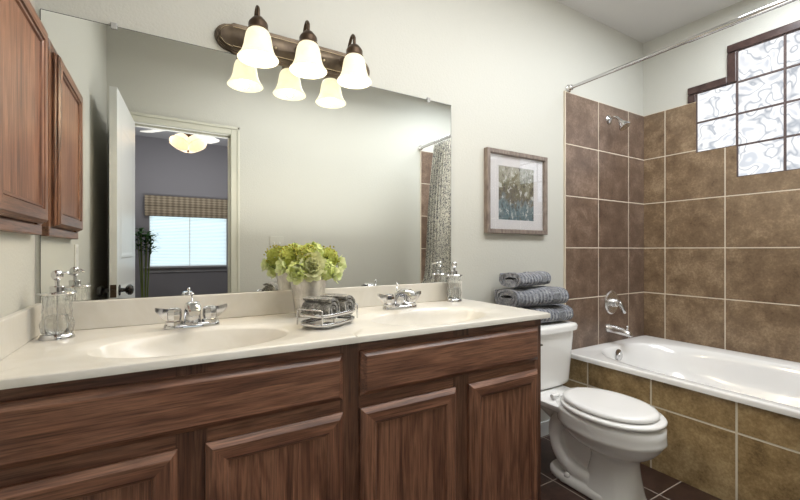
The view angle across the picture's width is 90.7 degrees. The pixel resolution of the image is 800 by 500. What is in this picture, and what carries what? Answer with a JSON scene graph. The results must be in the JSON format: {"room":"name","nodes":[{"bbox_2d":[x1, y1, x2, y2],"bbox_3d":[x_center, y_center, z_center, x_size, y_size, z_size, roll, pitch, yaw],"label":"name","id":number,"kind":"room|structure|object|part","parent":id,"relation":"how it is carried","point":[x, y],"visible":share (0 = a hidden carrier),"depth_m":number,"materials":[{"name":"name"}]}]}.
{"room":"bathroom","nodes":[
{"label":"bathroom","id":0,"kind":"room"},
{"bbox_2d":[0,0,34,317],"bbox_3d":[-0.704,-0.215,0.405,0.100,2.690,1.846,0,0,-31],"label":"wall","id":1,"kind":"structure","parent":0,"point":[17,251],"depth_m":1.07,"materials":[{"name":"grey paint"}]},
{"bbox_2d":[0,0,47,234],"bbox_3d":[-0.960,-0.363,0.984,0.048,0.637,0.492,0,0,-31],"label":"medicine cabinet","id":2,"kind":"object","parent":1,"relation":"attached to","point":[23,36],"visible":1,"depth_m":1.00,"materials":[{"name":"brown wood"}]},
{"bbox_3d":[-0.954,-0.364,0.990,0.008,0.460,0.314,0,0,-31],"label":"door panel","id":3,"kind":"part","parent":2,"relation":"part of","materials":[{"name":"brown wood"}]},
{"bbox_3d":[-0.970,-0.363,0.978,0.026,0.637,0.492,0,0,-31],"label":"cabinet frame","id":4,"kind":"part","parent":2,"relation":"part of","materials":[{"name":"brown wood"}]},
{"bbox_2d":[35,0,642,421],"bbox_3d":[0.344,-0.215,2.157,3.689,2.690,0.100,0,0,-31],"label":"wall","id":5,"kind":"structure","parent":0,"point":[503,68],"depth_m":2.12,"materials":[{"name":"grey paint"}]},
{"bbox_2d":[40,9,450,302],"bbox_3d":[-0.427,-0.298,1.636,1.607,0.924,0.009,0,0,-31],"label":"wall mirror","id":6,"kind":"object","parent":5,"relation":"attached to","point":[176,168],"visible":0.91,"depth_m":1.49,"materials":[{"name":"silver mirror"}]},
{"bbox_2d":[72,281,461,330],"bbox_3d":[-0.394,0.211,1.649,1.661,0.092,0.019,0,0,-31],"label":"backsplash","id":7,"kind":"structure","parent":5,"relation":"attached to","point":[92,314],"depth_m":1.48,"materials":[{"name":"stone"}]},
{"bbox_2d":[214,5,371,88],"bbox_3d":[-0.365,-0.791,1.555,0.644,0.205,0.211,0,0,-31],"label":"vanity light","id":8,"kind":"object","parent":5,"relation":"attached to","point":[253,44],"visible":1,"depth_m":1.51,"materials":[{"name":"white glass"}]},
{"bbox_3d":[-0.540,-0.843,1.474,0.044,0.101,0.120,0,0,-31],"label":"arm","id":9,"kind":"part","parent":8,"relation":"part of","materials":[{"name":"brown metal"}]},
{"bbox_3d":[-0.512,-0.741,1.428,0.143,0.106,0.143,0,0,-31],"label":"lamp shade","id":10,"kind":"part","parent":8,"relation":"part of","materials":[{"name":"beige glass"}]},
{"bbox_3d":[-0.512,-0.749,1.428,0.058,0.093,0.058,0,0,-31],"label":"bulb","id":11,"kind":"part","parent":8,"relation":"part of","materials":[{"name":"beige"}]},
{"bbox_3d":[-0.412,-0.808,1.634,0.644,0.120,0.026,0,0,-31],"label":"plate","id":12,"kind":"part","parent":8,"relation":"part of","materials":[{"name":"brown metal"}]},
{"bbox_3d":[-0.381,-0.843,1.569,0.044,0.101,0.120,0,0,-31],"label":"arm","id":13,"kind":"part","parent":8,"relation":"part of","materials":[{"name":"brown metal"}]},
{"bbox_3d":[-0.353,-0.741,1.522,0.143,0.106,0.143,0,0,-31],"label":"lamp shade","id":14,"kind":"part","parent":8,"relation":"part of","materials":[{"name":"beige glass"}]},
{"bbox_3d":[-0.353,-0.749,1.522,0.058,0.093,0.058,0,0,-31],"label":"bulb","id":15,"kind":"part","parent":8,"relation":"part of","materials":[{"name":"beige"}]},
{"bbox_3d":[-0.215,-0.843,1.667,0.044,0.101,0.120,0,0,-31],"label":"arm","id":16,"kind":"part","parent":8,"relation":"part of","materials":[{"name":"brown metal"}]},
{"bbox_3d":[-0.187,-0.741,1.621,0.143,0.106,0.143,0,0,-31],"label":"lamp shade","id":17,"kind":"part","parent":8,"relation":"part of","materials":[{"name":"beige glass"}]},
{"bbox_3d":[-0.187,-0.749,1.621,0.058,0.093,0.058,0,0,-31],"label":"bulb","id":18,"kind":"part","parent":8,"relation":"part of","materials":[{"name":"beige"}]},
{"bbox_2d":[484,147,547,234],"bbox_3d":[0.678,-0.326,2.279,0.490,0.468,0.028,0,0,-31],"label":"framed picture","id":19,"kind":"object","parent":5,"relation":"attached to","point":[515,183],"visible":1,"depth_m":2.27,"materials":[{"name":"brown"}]},
{"bbox_2d":[499,165,533,220],"bbox_3d":[0.674,-0.323,2.284,0.288,0.306,0.002,0,0,-31],"label":"print","id":20,"kind":"object","parent":19,"relation":"attached to","point":[516,182],"depth_m":2.28},
{"bbox_2d":[541,419,549,436],"bbox_3d":[0.689,1.087,2.295,0.805,0.085,0.014,0,0,-31],"label":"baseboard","id":21,"kind":"structure","parent":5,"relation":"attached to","point":[545,424],"depth_m":2.40,"materials":[{"name":"white paint"}]},
{"bbox_2d":[566,92,643,349],"bbox_3d":[1.443,0.062,2.744,0.920,2.136,0.010,0,0,-31],"label":"tiled wall","id":22,"kind":"structure","parent":5,"relation":"attached to","point":[605,163],"depth_m":2.70,"materials":[{"name":"brown tile"}]},
{"bbox_2d":[605,291,626,313],"bbox_3d":[1.500,0.365,2.716,0.164,0.164,0.094,0,0,-31],"label":"shower valve","id":23,"kind":"object","parent":22,"relation":"attached to","point":[612,301],"visible":1,"depth_m":2.72,"materials":[{"name":"silver metal"}]},
{"bbox_3d":[1.516,0.392,2.702,0.058,0.087,0.030,0,0,36],"label":"lever","id":24,"kind":"part","parent":23,"relation":"part of","materials":[{"name":"silver metal"}]},
{"bbox_2d":[606,115,629,130],"bbox_3d":[1.490,-0.871,2.685,0.082,0.126,0.137,0,0,-31],"label":"shower","id":25,"kind":"object","parent":22,"relation":"attached to","point":[623,125],"visible":1,"depth_m":2.67,"materials":[{"name":"silver metal"}]},
{"bbox_2d":[605,324,632,336],"bbox_3d":[1.480,0.538,2.662,0.060,0.073,0.166,0,0,-31],"label":"tub spout","id":26,"kind":"object","parent":22,"relation":"attached to","point":[609,328],"visible":1,"depth_m":2.65,"materials":[{"name":"silver metal"}]},
{"bbox_2d":[566,0,796,91],"bbox_3d":[1.513,-1.033,1.794,0.048,0.048,1.714,0,0,-31],"label":"curtain rod","id":27,"kind":"object","parent":5,"relation":"attached to","point":[780,3],"visible":1,"depth_m":1.90,"materials":[{"name":"silver metal"}]},
{"bbox_2d":[563,91,565,304],"bbox_3d":[1.501,0.060,1.781,0.007,2.140,1.727,0,0,-32],"label":"trim","id":28,"kind":"structure","parent":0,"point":[564,92],"depth_m":2.50,"materials":[{"name":"beige tile"}]},
{"bbox_2d":[541,434,721,499],"bbox_3d":[0.798,1.170,1.352,3.649,0.080,1.946,0,0,-31],"label":"floor","id":29,"kind":"structure","parent":0,"point":[657,485],"depth_m":1.88,"materials":[{"name":"tile"}]},
{"bbox_2d":[0,319,540,499],"bbox_3d":[-0.269,0.704,1.416,1.675,0.852,0.546,0,0,-31],"label":"vanity cabinet","id":30,"kind":"object","parent":29,"relation":"on","point":[455,414],"visible":0.88,"depth_m":1.10,"materials":[{"name":"brown wood"}]},
{"bbox_3d":[-0.694,0.764,0.860,0.366,0.562,0.021,0,0,-31],"label":"door","id":31,"kind":"part","parent":30,"relation":"part of","materials":[{"name":"brown wood"}]},
{"bbox_3d":[-0.695,0.764,0.861,0.254,0.450,0.008,0,0,-31],"label":"door panel","id":32,"kind":"part","parent":30,"relation":"part of","materials":[{"name":"brown wood"}]},
{"bbox_3d":[-0.510,0.377,0.968,0.794,0.137,0.022,0,0,-31],"label":"drawer","id":33,"kind":"part","parent":30,"relation":"part of","materials":[{"name":"brown wood"}]},
{"bbox_3d":[-0.326,0.764,1.078,0.367,0.562,0.021,0,0,-31],"label":"door","id":34,"kind":"part","parent":30,"relation":"part of","materials":[{"name":"brown wood"}]},
{"bbox_2d":[0,281,549,389],"bbox_3d":[-0.257,0.279,1.419,1.700,0.227,0.553,0,0,-31],"label":"countertop","id":35,"kind":"structure","parent":30,"relation":"on","point":[113,336],"depth_m":1.28,"materials":[{"name":"stone"}]},
{"bbox_2d":[36,270,76,340],"bbox_3d":[-0.996,0.158,1.148,0.091,0.198,0.075,0,0,-31],"label":"soap dispenser","id":36,"kind":"object","parent":35,"relation":"on","point":[57,322],"visible":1,"depth_m":1.13,"materials":[{"name":"clear glass"}]},
{"bbox_3d":[-0.996,0.117,1.148,0.091,0.026,0.075,0,0,-31],"label":"lid","id":37,"kind":"part","parent":36,"relation":"part of","materials":[{"name":"silver metal"}]},
{"bbox_3d":[-0.996,0.185,1.148,0.081,0.110,0.063,0,0,-31],"label":"glass","id":38,"kind":"part","parent":36,"relation":"part of","materials":[{"name":"white"}]},
{"bbox_2d":[155,293,226,329],"bbox_3d":[-0.697,0.201,1.311,0.172,0.111,0.172,0,0,10],"label":"sink faucet","id":39,"kind":"object","parent":35,"relation":"on","point":[192,309],"visible":1,"depth_m":1.30,"materials":[{"name":"silver metal"}]},
{"bbox_3d":[-0.755,0.215,1.292,0.077,0.059,0.049,0,0,-11],"label":"handle","id":40,"kind":"part","parent":39,"relation":"part of","materials":[{"name":"silver metal"}]},
{"bbox_3d":[-0.674,0.206,1.287,0.054,0.079,0.151,0,0,-31],"label":"spout","id":41,"kind":"part","parent":39,"relation":"part of","materials":[{"name":"silver metal"}]},
{"bbox_3d":[-0.695,0.249,1.322,0.166,0.016,0.054,0,0,-31],"label":"plate","id":42,"kind":"part","parent":39,"relation":"part of","materials":[{"name":"silver metal"}]},
{"bbox_3d":[-0.640,0.215,1.361,0.049,0.059,0.077,0,0,40],"label":"handle","id":43,"kind":"part","parent":39,"relation":"part of","materials":[{"name":"silver metal"}]},
{"bbox_2d":[291,277,325,317],"bbox_3d":[-0.358,0.176,1.546,0.147,0.161,0.147,0,0,-31],"label":"metal bucket","id":44,"kind":"object","parent":35,"relation":"on","point":[314,288],"visible":0.41,"depth_m":1.49,"materials":[{"name":"silver metal"}]},
{"bbox_2d":[275,259,287,275],"bbox_3d":[-0.405,0.124,1.480,0.117,0.186,0.061,0,0,-31],"label":"flower","id":45,"kind":"object","parent":44,"relation":"in","point":[281,267],"visible":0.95,"depth_m":1.46,"materials":[{"name":"green plant"}]},
{"bbox_2d":[278,244,297,266],"bbox_3d":[-0.414,0.098,1.500,0.095,0.243,0.091,0,0,4],"label":"flower","id":46,"kind":"object","parent":44,"relation":"in","point":[287,255],"visible":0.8,"depth_m":1.47,"materials":[{"name":"green plant"}]},
{"bbox_2d":[286,266,303,284],"bbox_3d":[-0.363,0.135,1.469,0.069,0.155,0.111,0,0,33],"label":"flower","id":47,"kind":"object","parent":44,"relation":"in","point":[295,282],"visible":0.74,"depth_m":1.45,"materials":[{"name":"green plant"}]},
{"bbox_2d":[288,259,309,280],"bbox_3d":[-0.374,0.121,1.472,0.089,0.182,0.094,0,0,-31],"label":"flower","id":48,"kind":"object","parent":44,"relation":"in","point":[292,263],"visible":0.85,"depth_m":1.44,"materials":[{"name":"green plant"}]},
{"bbox_2d":[293,244,315,260],"bbox_3d":[-0.359,0.095,1.487,0.084,0.234,0.088,0,0,-31],"label":"flower","id":49,"kind":"object","parent":44,"relation":"in","point":[303,249],"visible":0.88,"depth_m":1.47,"materials":[{"name":"green plant"}]},
{"bbox_2d":[294,251,326,281],"bbox_3d":[-0.332,0.113,1.472,0.096,0.228,0.097,0,0,26],"label":"flower","id":50,"kind":"object","parent":44,"relation":"in","point":[317,264],"visible":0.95,"depth_m":1.46,"materials":[{"name":"green plant"}]},
{"bbox_2d":[305,241,323,257],"bbox_3d":[-0.340,0.091,1.533,0.092,0.249,0.092,0,0,-31],"label":"flower","id":51,"kind":"object","parent":44,"relation":"in","point":[319,248],"visible":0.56,"depth_m":1.52,"materials":[{"name":"green plant"}]},
{"bbox_2d":[321,258,335,280],"bbox_3d":[-0.289,0.127,1.526,0.086,0.190,0.089,0,0,-31],"label":"flower","id":52,"kind":"object","parent":44,"relation":"in","point":[329,265],"visible":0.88,"depth_m":1.50,"materials":[{"name":"green plant"}]},
{"bbox_2d":[323,245,339,265],"bbox_3d":[-0.285,0.099,1.579,0.104,0.236,0.094,0,0,17],"label":"flower","id":53,"kind":"object","parent":44,"relation":"in","point":[329,253],"visible":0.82,"depth_m":1.55,"materials":[{"name":"green plant"}]},
{"bbox_2d":[332,266,343,283],"bbox_3d":[-0.273,0.145,1.547,0.123,0.164,0.066,0,0,24],"label":"flower","id":54,"kind":"object","parent":44,"relation":"in","point":[338,274],"visible":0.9,"depth_m":1.52,"materials":[{"name":"green plant"}]},
{"bbox_2d":[336,255,346,269],"bbox_3d":[-0.273,0.114,1.561,0.127,0.190,0.061,0,0,-31],"label":"flower","id":55,"kind":"object","parent":44,"relation":"in","point":[342,262],"visible":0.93,"depth_m":1.57,"materials":[{"name":"green plant"}]},
{"bbox_2d":[297,303,357,328],"bbox_3d":[-0.246,0.224,1.361,0.136,0.066,0.208,0,0,27],"label":"caddy","id":56,"kind":"object","parent":35,"relation":"on","point":[315,321],"visible":0.76,"depth_m":1.31,"materials":[{"name":"silver metal"}]},
{"bbox_3d":[-0.291,0.218,1.274,0.109,0.054,0.005,0,0,28],"label":"handle","id":57,"kind":"part","parent":56,"relation":"part of","materials":[{"name":"silver metal"}]},
{"bbox_2d":[301,296,339,318],"bbox_3d":[-0.265,0.192,1.324,0.116,0.075,0.068,0,0,28],"label":"rolled towel","id":58,"kind":"object","parent":56,"relation":"in","point":[328,305],"visible":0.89,"depth_m":1.30,"materials":[{"name":"grey fabric"}]},
{"bbox_3d":[-0.246,0.243,1.361,0.132,0.012,0.204,0,0,28],"label":"rail","id":59,"kind":"part","parent":56,"relation":"part of","materials":[{"name":"silver metal"}]},
{"bbox_3d":[-0.246,0.213,1.361,0.136,0.012,0.208,0,0,28],"label":"rail","id":60,"kind":"part","parent":56,"relation":"part of","materials":[{"name":"silver metal"}]},
{"bbox_2d":[305,316,350,323],"bbox_3d":[-0.246,0.246,1.361,0.116,0.002,0.192,0,0,28],"label":"tray","id":61,"kind":"object","parent":56,"relation":"on","point":[340,319],"depth_m":1.35,"materials":[{"name":"silver metal"}]},
{"bbox_2d":[320,293,355,314],"bbox_3d":[-0.223,0.192,1.404,0.115,0.075,0.069,0,0,28],"label":"rolled towel","id":62,"kind":"object","parent":56,"relation":"in","point":[347,302],"visible":0.48,"depth_m":1.37,"materials":[{"name":"grey fabric"}]},
{"bbox_2d":[378,283,420,309],"bbox_3d":[-0.002,0.201,1.726,0.172,0.111,0.172,0,0,10],"label":"sink faucet","id":63,"kind":"object","parent":35,"relation":"on","point":[396,301],"visible":1,"depth_m":1.70,"materials":[{"name":"silver metal"}]},
{"bbox_3d":[-0.061,0.215,1.707,0.077,0.059,0.049,0,0,-11],"label":"handle","id":64,"kind":"part","parent":63,"relation":"part of","materials":[{"name":"silver metal"}]},
{"bbox_3d":[-0.001,0.249,1.737,0.166,0.016,0.054,0,0,-31],"label":"plate","id":65,"kind":"part","parent":63,"relation":"part of","materials":[{"name":"silver metal"}]},
{"bbox_3d":[0.021,0.206,1.702,0.054,0.079,0.151,0,0,-31],"label":"spout","id":66,"kind":"part","parent":63,"relation":"part of","materials":[{"name":"silver metal"}]},
{"bbox_3d":[0.055,0.215,1.776,0.049,0.059,0.077,0,0,40],"label":"handle","id":67,"kind":"part","parent":63,"relation":"part of","materials":[{"name":"silver metal"}]},
{"bbox_2d":[446,262,462,301],"bbox_3d":[0.272,0.158,1.980,0.091,0.198,0.075,0,0,-31],"label":"soap dispenser","id":68,"kind":"object","parent":35,"relation":"on","point":[454,292],"visible":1,"depth_m":1.96,"materials":[{"name":"clear glass"}]},
{"bbox_3d":[0.272,0.117,1.980,0.091,0.026,0.075,0,0,-31],"label":"lid","id":69,"kind":"part","parent":68,"relation":"part of","materials":[{"name":"silver metal"}]},
{"bbox_3d":[0.272,0.185,1.980,0.081,0.110,0.063,0,0,-31],"label":"glass","id":70,"kind":"part","parent":68,"relation":"part of","materials":[{"name":"white"}]},
{"bbox_3d":[-0.327,0.764,1.079,0.255,0.450,0.008,0,0,-31],"label":"door panel","id":71,"kind":"part","parent":30,"relation":"part of","materials":[{"name":"brown wood"}]},
{"bbox_3d":[0.039,0.764,1.294,0.369,0.562,0.021,0,0,-31],"label":"door","id":72,"kind":"part","parent":30,"relation":"part of","materials":[{"name":"brown wood"}]},
{"bbox_3d":[0.038,0.764,1.296,0.257,0.450,0.008,0,0,-31],"label":"door panel","id":73,"kind":"part","parent":30,"relation":"part of","materials":[{"name":"brown wood"}]},
{"bbox_3d":[0.220,0.377,1.401,0.789,0.137,0.022,0,0,-31],"label":"drawer","id":74,"kind":"part","parent":30,"relation":"part of","materials":[{"name":"brown wood"}]},
{"bbox_3d":[0.405,0.764,1.510,0.360,0.562,0.021,0,0,-31],"label":"door","id":75,"kind":"part","parent":30,"relation":"part of","materials":[{"name":"brown wood"}]},
{"bbox_3d":[0.404,0.764,1.512,0.248,0.450,0.008,0,0,-31],"label":"door panel","id":76,"kind":"part","parent":30,"relation":"part of","materials":[{"name":"brown wood"}]},
{"bbox_2d":[541,320,667,499],"bbox_3d":[0.896,0.767,1.964,0.490,0.726,0.766,0,0,-31],"label":"toilet","id":77,"kind":"object","parent":29,"relation":"on","point":[600,439],"visible":0.94,"depth_m":1.80,"materials":[{"name":"white ceramic"}]},
{"bbox_2d":[518,304,573,322],"bbox_3d":[0.760,0.355,2.200,0.374,0.097,0.201,0,0,-27],"label":"folded towel","id":78,"kind":"object","parent":77,"relation":"on","point":[558,312],"visible":0.38,"depth_m":2.15,"materials":[{"name":"fabric"}]},
{"bbox_2d":[494,286,568,306],"bbox_3d":[0.726,0.253,2.180,0.374,0.106,0.193,0,0,-25],"label":"folded towel","id":79,"kind":"object","parent":78,"relation":"on","point":[527,295],"visible":1,"depth_m":2.10,"materials":[{"name":"fabric"}]},
{"bbox_2d":[499,271,550,286],"bbox_3d":[0.686,0.158,2.167,0.263,0.081,0.156,0,0,-35],"label":"folded towel","id":80,"kind":"object","parent":79,"relation":"on","point":[511,279],"visible":1,"depth_m":2.10,"materials":[{"name":"fabric"}]},
{"bbox_3d":[0.756,0.602,2.200,0.456,0.304,0.209,0,0,-31],"label":"tank","id":81,"kind":"part","parent":77,"relation":"part of","materials":[{"name":"white ceramic"}]},
{"bbox_3d":[0.760,0.427,2.194,0.490,0.046,0.231,0,0,-31],"label":"tank lid","id":82,"kind":"part","parent":77,"relation":"part of","materials":[{"name":"white ceramic"}]},
{"bbox_3d":[0.970,0.714,1.840,0.326,0.026,0.419,0,0,-31],"label":"lid","id":83,"kind":"part","parent":77,"relation":"part of","materials":[{"name":"white plastic"}]},
{"bbox_3d":[0.975,0.740,1.831,0.366,0.021,0.452,0,0,-31],"label":"seat","id":84,"kind":"part","parent":77,"relation":"part of","materials":[{"name":"white plastic"}]},
{"bbox_2d":[571,335,799,418],"bbox_3d":[1.859,0.827,1.993,0.946,0.382,1.702,0,0,-31],"label":"bathtub","id":85,"kind":"object","parent":29,"relation":"on","point":[762,382],"visible":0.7,"depth_m":2.36,"materials":[{"name":"white ceramic"}]},
{"bbox_3d":[1.431,0.684,2.578,0.072,0.072,0.019,0,0,-31],"label":"overflow plate","id":86,"kind":"part","parent":85,"relation":"part of","materials":[{"name":"silver metal"}]},
{"bbox_2d":[555,0,741,42],"bbox_3d":[0.815,-1.600,1.363,3.689,0.080,1.946,0,0,-31],"label":"ceiling","id":87,"kind":"structure","parent":0,"point":[643,21],"depth_m":2.59,"materials":[{"name":"grey paint"}]},
{"bbox_2d":[563,358,799,499],"bbox_3d":[1.493,0.898,1.776,0.050,0.464,1.726,0,0,-31],"label":"bathtub surround","id":88,"kind":"structure","parent":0,"point":[724,449],"depth_m":1.80,"materials":[{"name":"tile"}]},
{"bbox_2d":[643,0,799,115],"bbox_3d":[2.350,-0.215,2.214,0.100,2.690,1.846,0,0,-31],"label":"wall","id":89,"kind":"structure","parent":0,"point":[668,76],"depth_m":2.68,"materials":[{"name":"grey paint"}]},
{"bbox_2d":[688,20,799,103],"bbox_3d":[2.235,-1.155,2.295,0.016,0.298,0.989,0,0,-31],"label":"trim","id":90,"kind":"structure","parent":89,"relation":"attached to","point":[731,77],"depth_m":2.49,"materials":[{"name":"wood"}]},
{"bbox_2d":[696,29,799,176],"bbox_3d":[2.275,-0.857,2.319,0.091,0.798,0.893,0,0,-31],"label":"window","id":91,"kind":"structure","parent":89,"relation":"in","point":[758,113],"depth_m":2.40,"materials":[{"name":"grey glass"}]},
{"bbox_2d":[644,102,799,362],"bbox_3d":[2.272,0.062,2.237,0.010,2.136,1.706,0,0,-31],"label":"tiled wall","id":92,"kind":"structure","parent":0,"point":[722,248],"depth_m":2.59,"materials":[{"name":"brown tile"}]}
]}

